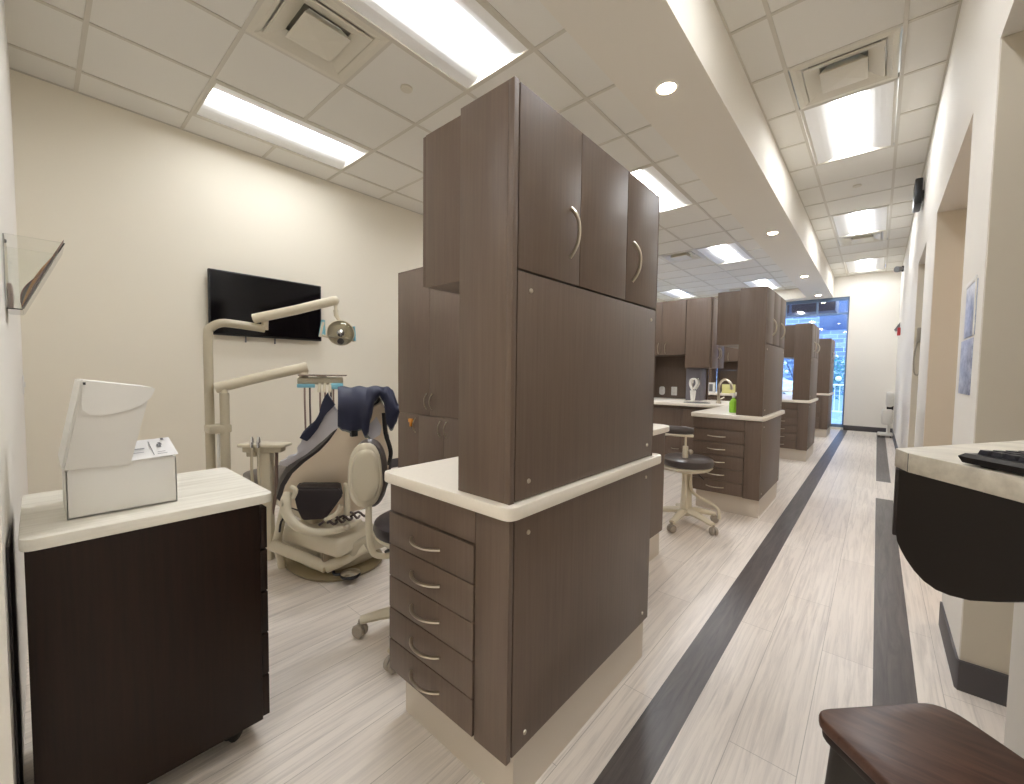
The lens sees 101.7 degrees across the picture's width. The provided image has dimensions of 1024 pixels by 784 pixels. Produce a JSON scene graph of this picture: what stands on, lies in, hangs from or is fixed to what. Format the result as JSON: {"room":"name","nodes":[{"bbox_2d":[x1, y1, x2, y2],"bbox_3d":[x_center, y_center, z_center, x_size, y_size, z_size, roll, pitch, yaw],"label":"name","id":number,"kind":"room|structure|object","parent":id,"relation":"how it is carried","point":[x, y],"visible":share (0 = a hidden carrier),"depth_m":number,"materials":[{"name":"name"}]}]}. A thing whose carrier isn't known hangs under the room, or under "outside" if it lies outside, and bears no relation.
{"room":"dental clinic","nodes":[
{"label":"dental clinic","id":0,"kind":"room"},
{"bbox_2d":[0,0,27,783],"bbox_3d":[-2.257,-0.558,1.804,3.095,3.280,0.120,3,4,41],"label":"wall","id":1,"kind":"structure","parent":0,"point":[13,455],"depth_m":1.36,"materials":[{"name":"white paint"}]},
{"bbox_2d":[2,233,64,314],"bbox_3d":[-1.597,-0.378,1.401,0.223,0.229,0.131,3,4,41],"label":"brochure holder","id":2,"kind":"object","parent":1,"relation":"attached to","point":[13,311],"visible":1,"depth_m":1.36,"materials":[{"name":"clear plastic"}]},
{"bbox_2d":[7,283,13,307],"bbox_3d":[-1.637,-0.307,1.362,0.180,0.076,0.009,3,4,41],"label":"pad","id":3,"kind":"object","parent":2,"relation":"in","point":[10,296],"visible":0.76,"depth_m":1.30,"materials":[{"name":"beige"}]},
{"bbox_2d":[20,273,43,306],"bbox_3d":[-1.604,-0.331,1.395,0.195,0.117,0.052,3,4,41],"label":"brochure","id":4,"kind":"object","parent":2,"relation":"in","point":[24,290],"visible":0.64,"depth_m":1.33,"materials":[{"name":"white paper"}]},
{"bbox_2d":[22,254,54,304],"bbox_3d":[-1.594,-0.363,1.404,0.195,0.182,0.077,3,4,41],"label":"brochure","id":5,"kind":"object","parent":2,"relation":"in","point":[34,280],"visible":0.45,"depth_m":1.33,"materials":[{"name":"paper"}]},
{"bbox_2d":[22,240,63,308],"bbox_3d":[-1.587,-0.389,1.411,0.195,0.232,0.098,3,4,41],"label":"brochure","id":6,"kind":"object","parent":2,"relation":"in","point":[61,244],"visible":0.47,"depth_m":1.36,"materials":[{"name":"paper"}]},
{"bbox_2d":[10,69,665,493],"bbox_3d":[-0.322,-0.759,6.472,0.150,3.280,14.550,3,4,41],"label":"wall","id":7,"kind":"structure","parent":0,"point":[141,207],"depth_m":3.48,"materials":[{"name":"beige paint"}]},
{"bbox_2d":[207,268,320,343],"bbox_3d":[-2.331,-0.776,4.006,0.064,0.623,0.975,3,4,41],"label":"television","id":8,"kind":"object","parent":7,"relation":"attached to","point":[231,295],"visible":0.94,"depth_m":3.92,"materials":[{"name":"black plastic"}]},
{"bbox_2d":[4,0,797,300],"bbox_3d":[0.803,-2.315,5.129,3.180,0.174,14.100,3,4,41],"label":"ceiling","id":9,"kind":"structure","parent":0,"point":[180,31],"depth_m":2.94,"materials":[{"name":"tile"}]},
{"bbox_2d":[193,81,371,170],"bbox_3d":[-1.882,-2.229,3.522,0.598,0.106,1.204,3,4,41],"label":"ceiling light","id":10,"kind":"object","parent":9,"relation":"attached to","point":[223,105],"visible":0.9,"depth_m":3.48,"materials":[{"name":"beige plastic"}]},
{"bbox_2d":[245,0,389,83],"bbox_3d":[-1.151,-2.146,2.480,0.592,0.115,0.592,3,4,41],"label":"ceiling vent","id":11,"kind":"object","parent":9,"relation":"in","point":[322,35],"visible":1,"depth_m":2.47,"materials":[{"name":"beige metal"}]},
{"bbox_2d":[7,0,796,300],"bbox_3d":[0.802,-2.237,5.133,3.204,0.030,14.124,3,4,41],"label":"grid","id":12,"kind":"object","parent":9,"relation":"attached to","point":[88,5],"visible":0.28,"depth_m":3.00,"materials":[{"name":"beige metal"}]},
{"bbox_2d":[400,84,412,93],"bbox_3d":[-0.742,-2.134,2.939,0.084,0.014,0.084,3,4,41],"label":"sprinkler cover","id":13,"kind":"object","parent":9,"relation":"attached to","point":[405,88],"visible":1,"depth_m":2.92,"materials":[{"name":"beige plastic"}]},
{"bbox_2d":[335,0,531,90],"bbox_3d":[-0.492,-2.152,2.308,0.598,0.106,1.204,3,4,41],"label":"ceiling light","id":14,"kind":"object","parent":9,"relation":"attached to","point":[466,42],"visible":1,"depth_m":2.49,"materials":[{"name":"beige plastic"}]},
{"bbox_2d":[631,165,694,212],"bbox_3d":[1.517,-2.238,4.601,0.598,0.106,1.204,3,4,41],"label":"ceiling light","id":15,"kind":"object","parent":9,"relation":"attached to","point":[672,197],"visible":0.45,"depth_m":4.54,"materials":[{"name":"beige plastic"}]},
{"bbox_2d":[658,289,698,298],"bbox_3d":[4.146,-2.486,10.402,0.598,0.106,1.204,3,4,41],"label":"ceiling light","id":16,"kind":"object","parent":9,"relation":"attached to","point":[675,294],"visible":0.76,"depth_m":10.52,"materials":[{"name":"beige plastic"}]},
{"bbox_2d":[658,250,704,262],"bbox_3d":[2.867,-2.316,7.066,0.592,0.115,0.592,3,4,41],"label":"ceiling vent","id":17,"kind":"object","parent":9,"relation":"in","point":[685,255],"visible":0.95,"depth_m":7.04,"materials":[{"name":"beige metal"}]},
{"bbox_2d":[695,242,752,264],"bbox_3d":[3.526,-2.323,6.894,0.598,0.106,1.204,3,4,41],"label":"ceiling light","id":18,"kind":"object","parent":9,"relation":"attached to","point":[730,252],"visible":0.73,"depth_m":6.96,"materials":[{"name":"beige plastic"}]},
{"bbox_2d":[742,278,783,288],"bbox_3d":[5.535,-2.408,9.187,0.598,0.106,1.204,3,4,41],"label":"ceiling light","id":19,"kind":"object","parent":9,"relation":"attached to","point":[772,283],"visible":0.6,"depth_m":9.20,"materials":[{"name":"beige plastic"}]},
{"bbox_2d":[24,429,1005,783],"bbox_3d":[2.027,1.070,4.482,6.555,0.120,14.550,3,4,41],"label":"floor","id":20,"kind":"structure","parent":0,"point":[802,648],"depth_m":1.70,"materials":[{"name":"beige laminate"}]},
{"bbox_2d":[6,525,23,783],"bbox_3d":[-1.218,0.740,1.026,0.200,0.790,0.004,3,4,41],"label":"board","id":21,"kind":"object","parent":20,"relation":"on","point":[9,546],"visible":1,"depth_m":0.98,"materials":[{"name":"black"}]},
{"bbox_2d":[18,467,270,783],"bbox_3d":[-1.123,0.719,1.326,0.517,0.806,0.545,3,4,41],"label":"cart","id":22,"kind":"object","parent":20,"relation":"on","point":[147,627],"visible":0.98,"depth_m":1.12,"materials":[{"name":"brown laminate"}]},
{"bbox_2d":[58,379,176,519],"bbox_3d":[-1.141,0.141,1.206,0.252,0.356,0.229,3,4,41],"label":"box","id":23,"kind":"object","parent":22,"relation":"on","point":[102,426],"visible":0.91,"depth_m":1.11,"materials":[{"name":"white cardboard"}]},
{"bbox_2d":[132,437,177,460],"bbox_3d":[-1.046,0.164,1.205,0.091,0.046,0.114,3,4,41],"label":"leaflet","id":24,"kind":"object","parent":23,"relation":"in","point":[158,447],"visible":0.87,"depth_m":1.21,"materials":[{"name":"white paper"}]},
{"bbox_2d":[237,437,291,559],"bbox_3d":[-1.537,0.662,2.602,0.287,0.785,0.132,1,3,0],"label":"tray stand","id":25,"kind":"object","parent":20,"relation":"on","point":[264,451],"visible":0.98,"depth_m":2.58,"materials":[{"name":"beige plastic"}]},
{"bbox_2d":[237,441,291,447],"bbox_3d":[-1.533,0.327,2.592,0.287,0.020,0.120,1,3,0],"label":"tray","id":26,"kind":"object","parent":25,"relation":"on","point":[252,444],"depth_m":2.54,"materials":[{"name":"beige plastic"}]},
{"bbox_2d":[203,296,338,469],"bbox_3d":[-1.615,0.197,2.742,0.863,1.698,0.303,-1,3,-35],"label":"dental light arm","id":27,"kind":"object","parent":20,"relation":"on","point":[224,427],"visible":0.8,"depth_m":2.58,"materials":[{"name":"beige metal"}]},
{"bbox_2d":[214,362,308,392],"bbox_3d":[-1.595,-0.097,2.677,0.524,0.203,0.069,-1,3,-27],"label":"tray","id":28,"kind":"object","parent":27,"relation":"on","point":[301,368],"depth_m":2.65,"materials":[{"name":"beige plastic"}]},
{"bbox_2d":[297,374,346,428],"bbox_3d":[-1.254,0.165,2.810,0.324,0.563,0.209,0,3,-20],"label":"tray","id":29,"kind":"object","parent":27,"relation":"attached to","point":[321,379],"visible":0.53,"depth_m":2.71,"materials":[{"name":"beige plastic"}]},
{"bbox_2d":[298,374,346,375],"bbox_3d":[-1.263,-0.112,2.797,0.290,0.008,0.200,0,3,-20],"label":"steel tray","id":30,"kind":"object","parent":29,"relation":"on","point":[299,374],"depth_m":2.72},
{"bbox_2d":[319,305,355,345],"bbox_3d":[-1.193,-0.459,2.843,0.237,0.282,0.122,0,3,-13],"label":"lamp","id":31,"kind":"object","parent":27,"relation":"hanging from","point":[339,332],"visible":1,"depth_m":2.85,"materials":[{"name":"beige metal"}]},
{"bbox_2d":[243,386,399,581],"bbox_3d":[-1.309,0.498,2.651,1.586,1.114,0.749,3,4,41],"label":"dental chair","id":32,"kind":"object","parent":20,"relation":"on","point":[313,488],"depth_m":2.32,"materials":[{"name":"beige"}]},
{"bbox_2d":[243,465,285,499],"bbox_3d":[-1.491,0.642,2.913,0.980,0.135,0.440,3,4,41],"label":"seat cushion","id":33,"kind":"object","parent":32,"relation":"on","point":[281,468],"depth_m":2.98,"materials":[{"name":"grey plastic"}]},
{"bbox_2d":[295,482,342,519],"bbox_3d":[-1.069,0.603,2.323,0.243,0.192,0.119,0,3,-18],"label":"cushion","id":34,"kind":"object","parent":32,"relation":"on","point":[314,500],"depth_m":2.28,"materials":[{"name":"black leather"}]},
{"bbox_2d":[276,397,391,510],"bbox_3d":[-0.985,0.370,2.401,0.634,0.728,0.402,-1,3,-34],"label":"backrest cushion","id":35,"kind":"object","parent":32,"relation":"on","point":[318,480],"depth_m":2.33,"materials":[{"name":"grey plastic"}]},
{"bbox_2d":[332,568,360,580],"bbox_3d":[-0.936,1.021,2.347,0.161,0.036,0.110,0,3,-14],"label":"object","id":36,"kind":"object","parent":32,"relation":"on","point":[351,573],"visible":1,"depth_m":2.33,"materials":[{"name":"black plastic"}]},
{"bbox_2d":[348,439,395,673],"bbox_3d":[-0.451,0.659,1.874,0.594,0.890,0.529,1,3,10],"label":"stool","id":37,"kind":"object","parent":20,"relation":"on","point":[367,466],"visible":0.42,"depth_m":1.86,"materials":[{"name":"white plastic"}]},
{"bbox_2d":[398,267,458,467],"bbox_3d":[-0.585,-0.078,3.911,1.190,2.160,0.405,3,4,41],"label":"tall cabinet","id":38,"kind":"object","parent":20,"relation":"on","point":[428,319],"visible":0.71,"depth_m":3.87,"materials":[{"name":"brown wood"}]},
{"bbox_2d":[389,467,651,783],"bbox_3d":[0.067,0.716,1.590,0.548,0.818,0.941,3,4,41],"label":"base cabinet","id":39,"kind":"object","parent":20,"relation":"on","point":[507,638],"visible":0.93,"depth_m":1.27,"materials":[{"name":"brown wood"}]},
{"bbox_2d":[384,423,668,521],"bbox_3d":[0.113,0.252,2.283,1.468,0.038,2.032,3,4,41],"label":"countertop","id":40,"kind":"structure","parent":39,"relation":"on","point":[438,479],"depth_m":1.29,"materials":[{"name":"beige laminate"}]},
{"bbox_2d":[458,76,659,504],"bbox_3d":[0.236,-0.256,1.433,0.234,1.062,0.900,3,4,41],"label":"tall cabinet","id":41,"kind":"object","parent":40,"relation":"on","point":[559,240],"visible":1,"depth_m":1.16,"materials":[{"name":"brown wood"}]},
{"bbox_2d":[423,115,460,293],"bbox_3d":[0.073,-0.555,1.567,0.214,0.453,0.896,3,4,41],"label":"upper cabinet","id":42,"kind":"object","parent":41,"relation":"attached to","point":[441,147],"visible":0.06,"depth_m":1.22,"materials":[{"name":"brown wood"}]},
{"bbox_2d":[649,433,664,561],"bbox_3d":[0.344,0.658,2.839,1.098,0.818,0.835,3,4,41],"label":"base cabinet","id":43,"kind":"object","parent":20,"relation":"on","point":[657,477],"visible":0.06,"depth_m":2.68,"materials":[{"name":"brown wood"}]},
{"bbox_2d":[653,404,709,470],"bbox_3d":[2.297,0.565,5.274,1.368,0.818,0.835,3,4,41],"label":"base cabinet","id":44,"kind":"object","parent":20,"relation":"on","point":[671,415],"visible":0.25,"depth_m":5.05,"materials":[{"name":"brown wood"}]},
{"bbox_2d":[663,425,720,534],"bbox_3d":[1.376,0.657,3.292,0.618,0.802,0.539,-1,3,-27],"label":"stool","id":45,"kind":"object","parent":20,"relation":"on","point":[687,463],"visible":0.78,"depth_m":3.23,"materials":[{"name":"beige plastic"}]},
{"bbox_2d":[665,433,693,436],"bbox_3d":[1.197,0.328,3.288,0.430,0.036,0.068,2,3,20],"label":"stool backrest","id":46,"kind":"object","parent":45,"relation":"on","point":[666,434],"depth_m":3.23,"materials":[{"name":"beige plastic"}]},
{"bbox_2d":[593,430,847,783],"bbox_3d":[2.646,1.047,3.872,0.125,0.001,14.450,3,4,41],"label":"floor stripe","id":47,"kind":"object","parent":20,"relation":"in","point":[642,752],"depth_m":1.71,"materials":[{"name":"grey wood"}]},
{"bbox_2d":[708,395,736,400],"bbox_3d":[4.340,0.479,7.604,1.368,0.818,0.835,3,4,41],"label":"base cabinet","id":48,"kind":"object","parent":20,"relation":"on","point":[710,397],"visible":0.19,"depth_m":7.57,"materials":[{"name":"brown wood"}]},
{"bbox_2d":[692,415,780,517],"bbox_3d":[2.123,0.628,3.935,0.548,0.818,0.941,3,4,41],"label":"base cabinet","id":49,"kind":"object","parent":20,"relation":"on","point":[743,478],"visible":0.88,"depth_m":3.61,"materials":[{"name":"brown wood"}]},
{"bbox_2d":[654,397,784,421],"bbox_3d":[2.067,0.159,4.718,1.738,0.038,2.032,3,4,41],"label":"countertop","id":50,"kind":"structure","parent":49,"relation":"on","point":[716,410],"depth_m":3.97,"materials":[{"name":"beige stone"}]},
{"bbox_2d":[654,368,708,399],"bbox_3d":[2.338,-0.120,5.789,0.725,0.420,0.028,3,4,41],"label":"backsplash panel","id":51,"kind":"object","parent":50,"relation":"on","point":[668,378],"visible":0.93,"depth_m":5.85,"materials":[{"name":"brown wood"}]},
{"bbox_2d":[689,378,699,400],"bbox_3d":[2.288,-0.030,5.243,0.134,0.292,0.071,3,4,41],"label":"holder","id":52,"kind":"object","parent":50,"relation":"on","point":[692,391],"visible":0.99,"depth_m":5.23,"materials":[{"name":"white plastic"}]},
{"bbox_2d":[686,368,706,400],"bbox_3d":[2.420,-0.103,5.484,0.180,0.419,0.240,3,4,41],"label":"dispenser","id":53,"kind":"object","parent":50,"relation":"on","point":[700,373],"visible":0.83,"depth_m":5.40,"materials":[{"name":"grey metal"}]},
{"bbox_2d":[716,379,732,403],"bbox_3d":[2.474,-0.009,4.843,0.068,0.293,0.222,-1,3,-25],"label":"faucet","id":54,"kind":"object","parent":50,"relation":"on","point":[718,401],"visible":1,"depth_m":4.89,"materials":[{"name":"silver metal"}]},
{"bbox_2d":[729,393,735,412],"bbox_3d":[1.992,0.097,3.752,0.068,0.175,0.067,3,4,41],"label":"soap bottle","id":55,"kind":"object","parent":50,"relation":"on","point":[732,404],"visible":0.94,"depth_m":3.73,"materials":[{"name":"green plastic"}]},
{"bbox_2d":[736,286,785,416],"bbox_3d":[2.292,-0.343,3.778,0.234,1.062,0.900,3,4,41],"label":"tall cabinet","id":56,"kind":"object","parent":50,"relation":"on","point":[762,310],"visible":1,"depth_m":3.48,"materials":[{"name":"brown wood"}]},
{"bbox_2d":[716,290,740,348],"bbox_3d":[2.128,-0.643,3.913,0.214,0.453,0.896,3,4,41],"label":"upper cabinet","id":57,"kind":"object","parent":56,"relation":"attached to","point":[728,314],"visible":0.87,"depth_m":3.56,"materials":[{"name":"brown wood"}]},
{"bbox_2d":[779,401,815,461],"bbox_3d":[4.165,0.541,6.266,0.548,0.818,0.941,3,4,41],"label":"base cabinet","id":58,"kind":"object","parent":20,"relation":"on","point":[797,434],"visible":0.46,"depth_m":5.89,"materials":[{"name":"brown wood"}]},
{"bbox_2d":[708,392,817,402],"bbox_3d":[4.109,0.072,7.048,1.738,0.038,2.032,3,4,41],"label":"countertop","id":59,"kind":"structure","parent":58,"relation":"on","point":[785,397],"depth_m":6.20,"materials":[{"name":"beige stone"}]},
{"bbox_2d":[717,370,737,391],"bbox_3d":[4.381,-0.207,8.119,0.725,0.420,0.028,3,4,41],"label":"backsplash panel","id":60,"kind":"object","parent":59,"relation":"on","point":[721,374],"visible":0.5,"depth_m":8.22,"materials":[{"name":"brown wood"}]},
{"bbox_2d":[722,384,735,392],"bbox_3d":[3.941,-0.057,7.591,0.200,0.161,0.110,3,4,41],"label":"glove box","id":61,"kind":"object","parent":59,"relation":"on","point":[725,387],"visible":0.81,"depth_m":7.55,"materials":[{"name":"yellow cardboard"}]},
{"bbox_2d":[792,323,819,399],"bbox_3d":[4.334,-0.430,6.109,0.234,1.062,0.900,3,4,41],"label":"tall cabinet","id":62,"kind":"object","parent":59,"relation":"on","point":[807,347],"visible":1,"depth_m":5.80,"materials":[{"name":"brown wood"}]},
{"bbox_2d":[784,325,794,358],"bbox_3d":[4.170,-0.730,6.244,0.214,0.453,0.896,3,4,41],"label":"upper cabinet","id":63,"kind":"object","parent":62,"relation":"attached to","point":[789,344],"visible":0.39,"depth_m":5.88,"materials":[{"name":"brown wood"}]},
{"bbox_2d":[815,395,831,436],"bbox_3d":[6.194,0.455,8.582,0.548,0.818,0.941,3,4,41],"label":"base cabinet","id":64,"kind":"object","parent":20,"relation":"on","point":[824,403],"visible":0.31,"depth_m":8.16,"materials":[{"name":"brown wood"}]},
{"bbox_2d":[782,389,833,395],"bbox_3d":[6.138,-0.014,9.364,1.738,0.038,2.032,3,4,41],"label":"countertop","id":65,"kind":"structure","parent":64,"relation":"on","point":[783,390],"depth_m":8.60,"materials":[{"name":"beige stone"}]},
{"bbox_2d":[817,338,835,393],"bbox_3d":[6.363,-0.516,8.425,0.234,1.062,0.900,3,4,41],"label":"tall cabinet","id":66,"kind":"object","parent":65,"relation":"on","point":[826,354],"visible":0.98,"depth_m":8.11,"materials":[{"name":"brown wood"}]},
{"bbox_2d":[876,435,890,482],"bbox_3d":[6.051,0.947,6.831,0.126,0.001,5.510,3,4,41],"label":"trim","id":67,"kind":"structure","parent":20,"relation":"in","point":[882,466],"depth_m":5.83,"materials":[{"name":"grey wood"}]},
{"bbox_2d":[877,392,893,437],"bbox_3d":[7.419,0.445,8.280,0.230,0.900,0.300,3,4,41],"label":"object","id":68,"kind":"object","parent":20,"relation":"on","point":[887,414],"visible":1,"depth_m":8.18,"materials":[{"name":"white plastic"}]},
{"bbox_2d":[872,498,917,705],"bbox_3d":[0.994,1.162,1.061,0.126,0.001,8.040,3,4,41],"label":"floor stripe","id":69,"kind":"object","parent":20,"relation":"in","point":[894,683],"depth_m":2.02,"materials":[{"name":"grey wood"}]},
{"bbox_2d":[818,703,1023,783],"bbox_3d":[0.672,0.877,0.673,0.276,0.600,0.255,0,3,-5],"label":"stool","id":70,"kind":"object","parent":20,"relation":"on","point":[913,743],"visible":1,"depth_m":0.68,"materials":[{"name":"brown wood"}]},
{"bbox_3d":[1.471,-0.165,6.257,1.190,2.160,0.405,3,4,41],"label":"cabinet","id":71,"kind":"object","parent":20,"relation":"on","visible":0},
{"bbox_2d":[655,297,723,367],"bbox_3d":[2.333,-0.760,5.607,0.892,0.875,0.593,3,4,41],"label":"upper cabinet","id":72,"kind":"object","parent":71,"relation":"attached to","point":[686,330],"visible":0.84,"depth_m":5.35,"materials":[{"name":"brown wood"}]},
{"bbox_2d":[654,356,716,391],"bbox_3d":[3.513,-0.252,8.587,1.190,2.160,0.405,3,4,41],"label":"tall cabinet","id":73,"kind":"object","parent":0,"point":[712,371],"visible":0.02,"depth_m":8.21,"materials":[{"name":"brown wood"}]},
{"bbox_2d":[718,346,737,370],"bbox_3d":[4.375,-0.847,7.937,0.892,0.875,0.593,3,4,41],"label":"upper cabinet","id":74,"kind":"object","parent":73,"relation":"attached to","point":[730,354],"visible":0.18,"depth_m":7.88,"materials":[{"name":"brown wood"}]},
{"bbox_2d":[539,0,833,299],"bbox_3d":[2.285,-2.196,4.068,0.455,0.550,14.450,3,4,41],"label":"ceiling","id":75,"kind":"structure","parent":0,"point":[714,120],"depth_m":2.81,"materials":[{"name":"beige paint"}]},
{"bbox_2d":[655,80,677,94],"bbox_3d":[0.948,-1.863,2.558,0.136,0.010,0.136,3,4,41],"label":"recessed light","id":76,"kind":"object","parent":75,"relation":"in","point":[668,87],"visible":1,"depth_m":2.55,"materials":[{"name":"white plastic"}]},
{"bbox_2d":[715,288,807,301],"bbox_3d":[5.561,-2.359,10.568,3.180,0.330,0.350,3,4,41],"label":"ceiling","id":77,"kind":"structure","parent":0,"point":[789,295],"depth_m":9.61,"materials":[{"name":"beige paint"}]},
{"bbox_2d":[717,0,958,276],"bbox_3d":[2.874,-2.431,3.543,1.101,0.174,14.450,3,4,41],"label":"ceiling","id":78,"kind":"structure","parent":0,"point":[806,30],"depth_m":3.18,"materials":[{"name":"tile"}]},
{"bbox_2d":[713,0,961,277],"bbox_3d":[2.873,-2.353,3.547,1.125,0.030,14.474,3,4,41],"label":"grid","id":79,"kind":"object","parent":78,"relation":"attached to","point":[768,16],"visible":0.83,"depth_m":3.30,"materials":[{"name":"beige metal"}]},
{"bbox_2d":[789,27,900,109],"bbox_3d":[2.420,-2.347,3.040,0.592,0.115,0.592,3,4,41],"label":"ceiling vent","id":80,"kind":"object","parent":78,"relation":"in","point":[875,60],"visible":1,"depth_m":3.01,"materials":[{"name":"beige metal"}]},
{"bbox_2d":[800,79,897,165],"bbox_3d":[3.023,-2.396,3.727,0.598,0.106,1.204,3,4,41],"label":"ceiling light","id":81,"kind":"object","parent":78,"relation":"attached to","point":[863,121],"visible":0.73,"depth_m":3.69,"materials":[{"name":"beige plastic"}]},
{"bbox_2d":[831,206,888,237],"bbox_3d":[5.032,-2.481,6.020,0.598,0.106,1.204,3,4,41],"label":"ceiling light","id":82,"kind":"object","parent":78,"relation":"attached to","point":[873,220],"visible":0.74,"depth_m":6.05,"materials":[{"name":"beige plastic"}]},
{"bbox_2d":[838,231,886,246],"bbox_3d":[5.634,-2.483,6.709,0.592,0.115,0.592,3,4,41],"label":"ceiling vent","id":83,"kind":"object","parent":78,"relation":"in","point":[878,236],"visible":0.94,"depth_m":6.68,"materials":[{"name":"beige metal"}]},
{"bbox_2d":[844,257,885,273],"bbox_3d":[7.041,-2.567,8.313,0.598,0.106,1.204,3,4,41],"label":"ceiling light","id":84,"kind":"object","parent":78,"relation":"attached to","point":[872,264],"visible":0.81,"depth_m":8.39,"materials":[{"name":"beige plastic"}]},
{"bbox_2d":[830,271,900,429],"bbox_3d":[6.368,-0.916,10.248,4.936,3.600,0.150,3,4,41],"label":"wall","id":85,"kind":"structure","parent":0,"point":[874,306],"depth_m":8.98,"materials":[{"name":"white paint"}]},
{"bbox_2d":[786,296,849,426],"bbox_3d":[5.968,-0.739,10.571,3.925,2.905,0.060,3,4,41],"label":"window","id":86,"kind":"structure","parent":85,"relation":"in","point":[817,301],"depth_m":9.39,"materials":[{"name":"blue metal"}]},
{"bbox_2d":[843,425,891,432],"bbox_3d":[7.694,0.807,9.042,0.811,0.110,0.012,3,4,41],"label":"baseboard","id":87,"kind":"structure","parent":85,"relation":"attached to","point":[845,427],"depth_m":9.06,"materials":[{"name":"grey rubber"}]},
{"bbox_2d":[908,264,924,447],"bbox_3d":[4.929,-0.145,4.119,1.415,2.418,0.004,3,4,41],"label":"wall","id":88,"kind":"structure","parent":0,"point":[921,271],"depth_m":4.56,"materials":[{"name":"beige paint"}]},
{"bbox_2d":[913,327,920,375],"bbox_3d":[4.394,-0.439,4.517,0.073,0.527,0.085,3,4,41],"label":"wall phone","id":89,"kind":"object","parent":88,"relation":"attached to","point":[917,335],"visible":0.72,"depth_m":4.51,"materials":[{"name":"beige plastic"}]},
{"bbox_2d":[914,208,963,446],"bbox_3d":[3.986,-0.104,3.008,1.469,2.420,0.880,3,4,41],"label":"wall pier","id":90,"kind":"object","parent":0,"point":[931,241],"visible":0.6,"depth_m":3.40,"materials":[{"name":"white paint"}]},
{"bbox_2d":[923,208,966,446],"bbox_3d":[3.677,-0.092,2.691,1.415,2.418,0.004,3,4,41],"label":"wall","id":91,"kind":"structure","parent":0,"point":[951,225],"depth_m":3.09,"materials":[{"name":"beige paint"}]},
{"bbox_2d":[893,0,1023,758],"bbox_3d":[3.818,-0.636,2.783,1.469,3.500,14.450,3,4,41],"label":"wall","id":92,"kind":"structure","parent":0,"point":[981,24],"depth_m":2.49,"materials":[{"name":"white paint"}]},
{"bbox_2d":[912,177,923,212],"bbox_3d":[4.259,-2.060,4.371,0.075,0.260,0.320,3,4,41],"label":"wall speaker","id":93,"kind":"object","parent":92,"relation":"attached to","point":[918,192],"visible":1,"depth_m":4.27,"materials":[{"name":"black plastic"}]},
{"bbox_2d":[892,440,1023,602],"bbox_3d":[0.917,0.242,0.825,0.246,0.240,0.745,3,4,41],"label":"desk","id":94,"kind":"object","parent":92,"relation":"attached to","point":[958,525],"visible":0.94,"depth_m":0.73,"materials":[{"name":"brown wood"}]},
{"bbox_2d":[958,450,1023,474],"bbox_3d":[0.847,0.118,0.600,0.153,0.028,0.248,1,3,3],"label":"keyboard","id":95,"kind":"object","parent":94,"relation":"on","point":[1011,461],"visible":1,"depth_m":0.68,"materials":[{"name":"black plastic"}]},
{"bbox_2d":[942,38,1001,658],"bbox_3d":[2.477,-0.040,1.286,1.469,2.420,0.560,3,4,41],"label":"wall pillar","id":96,"kind":"structure","parent":0,"point":[985,111],"depth_m":1.67,"materials":[{"name":"white paint"}]},
{"bbox_2d":[958,274,978,394],"bbox_3d":[1.921,-0.228,1.760,0.006,0.475,0.310,3,4,41],"label":"print","id":97,"kind":"object","parent":96,"relation":"attached to","point":[966,356],"visible":1,"depth_m":1.73,"materials":[{"name":"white paper"}]},
{"bbox_2d":[960,30,1023,674],"bbox_3d":[2.274,-0.032,1.090,1.415,2.418,0.004,3,4,41],"label":"wall","id":98,"kind":"structure","parent":0,"point":[986,626],"depth_m":1.51,"materials":[{"name":"beige paint"}]},
{"bbox_2d":[939,601,1008,706],"bbox_3d":[2.390,1.108,1.381,1.327,0.115,0.557,3,4,41],"label":"baseboard","id":99,"kind":"structure","parent":98,"relation":"attached to","point":[990,685],"depth_m":1.58,"materials":[{"name":"grey rubber"}]},
{"label":"outside","id":100,"kind":"structure","parent":0,"visible":0},
{"bbox_2d":[787,301,838,317],"bbox_3d":[6.347,-2.239,11.300,3.900,0.500,1.020,3,4,41],"label":"canopy","id":101,"kind":"object","parent":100,"point":[824,307],"visible":0.12,"depth_m":10.03,"materials":[{"name":"grey"}]},
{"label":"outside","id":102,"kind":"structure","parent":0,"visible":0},
{"bbox_2d":[831,395,842,423],"bbox_3d":[16.945,-0.036,33.068,42.000,0.200,47.950,3,4,41],"label":"ground","id":103,"kind":"structure","parent":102,"point":[836,417],"depth_m":15.33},
{"bbox_2d":[716,370,792,393],"bbox_3d":[9.972,-0.218,17.856,4.300,1.460,1.800,3,4,41],"label":"car","id":104,"kind":"object","parent":103,"relation":"on","point":[790,386],"visible":0.06,"depth_m":16.17,"materials":[{"name":"white paint"}]},
{"bbox_2d":[783,358,793,380],"bbox_3d":[14.148,-1.081,20.833,2.230,2.992,2.214,3,4,41],"label":"shrub","id":105,"kind":"object","parent":103,"relation":"on","point":[786,362],"visible":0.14,"depth_m":20.91,"materials":[{"name":"blue plant"}]},
{"bbox_2d":[717,264,885,395],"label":"window","id":106,"kind":"structure","parent":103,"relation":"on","point":[834,327],"depth_m":26.88,"materials":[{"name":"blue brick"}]},
{"bbox_2d":[832,355,844,400],"bbox_3d":[11.311,-0.327,14.810,1.277,2.000,1.297,3,4,41],"label":"shrub","id":107,"kind":"object","parent":103,"relation":"on","point":[838,379],"visible":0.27,"depth_m":14.56,"materials":[{"name":"teal plant"}]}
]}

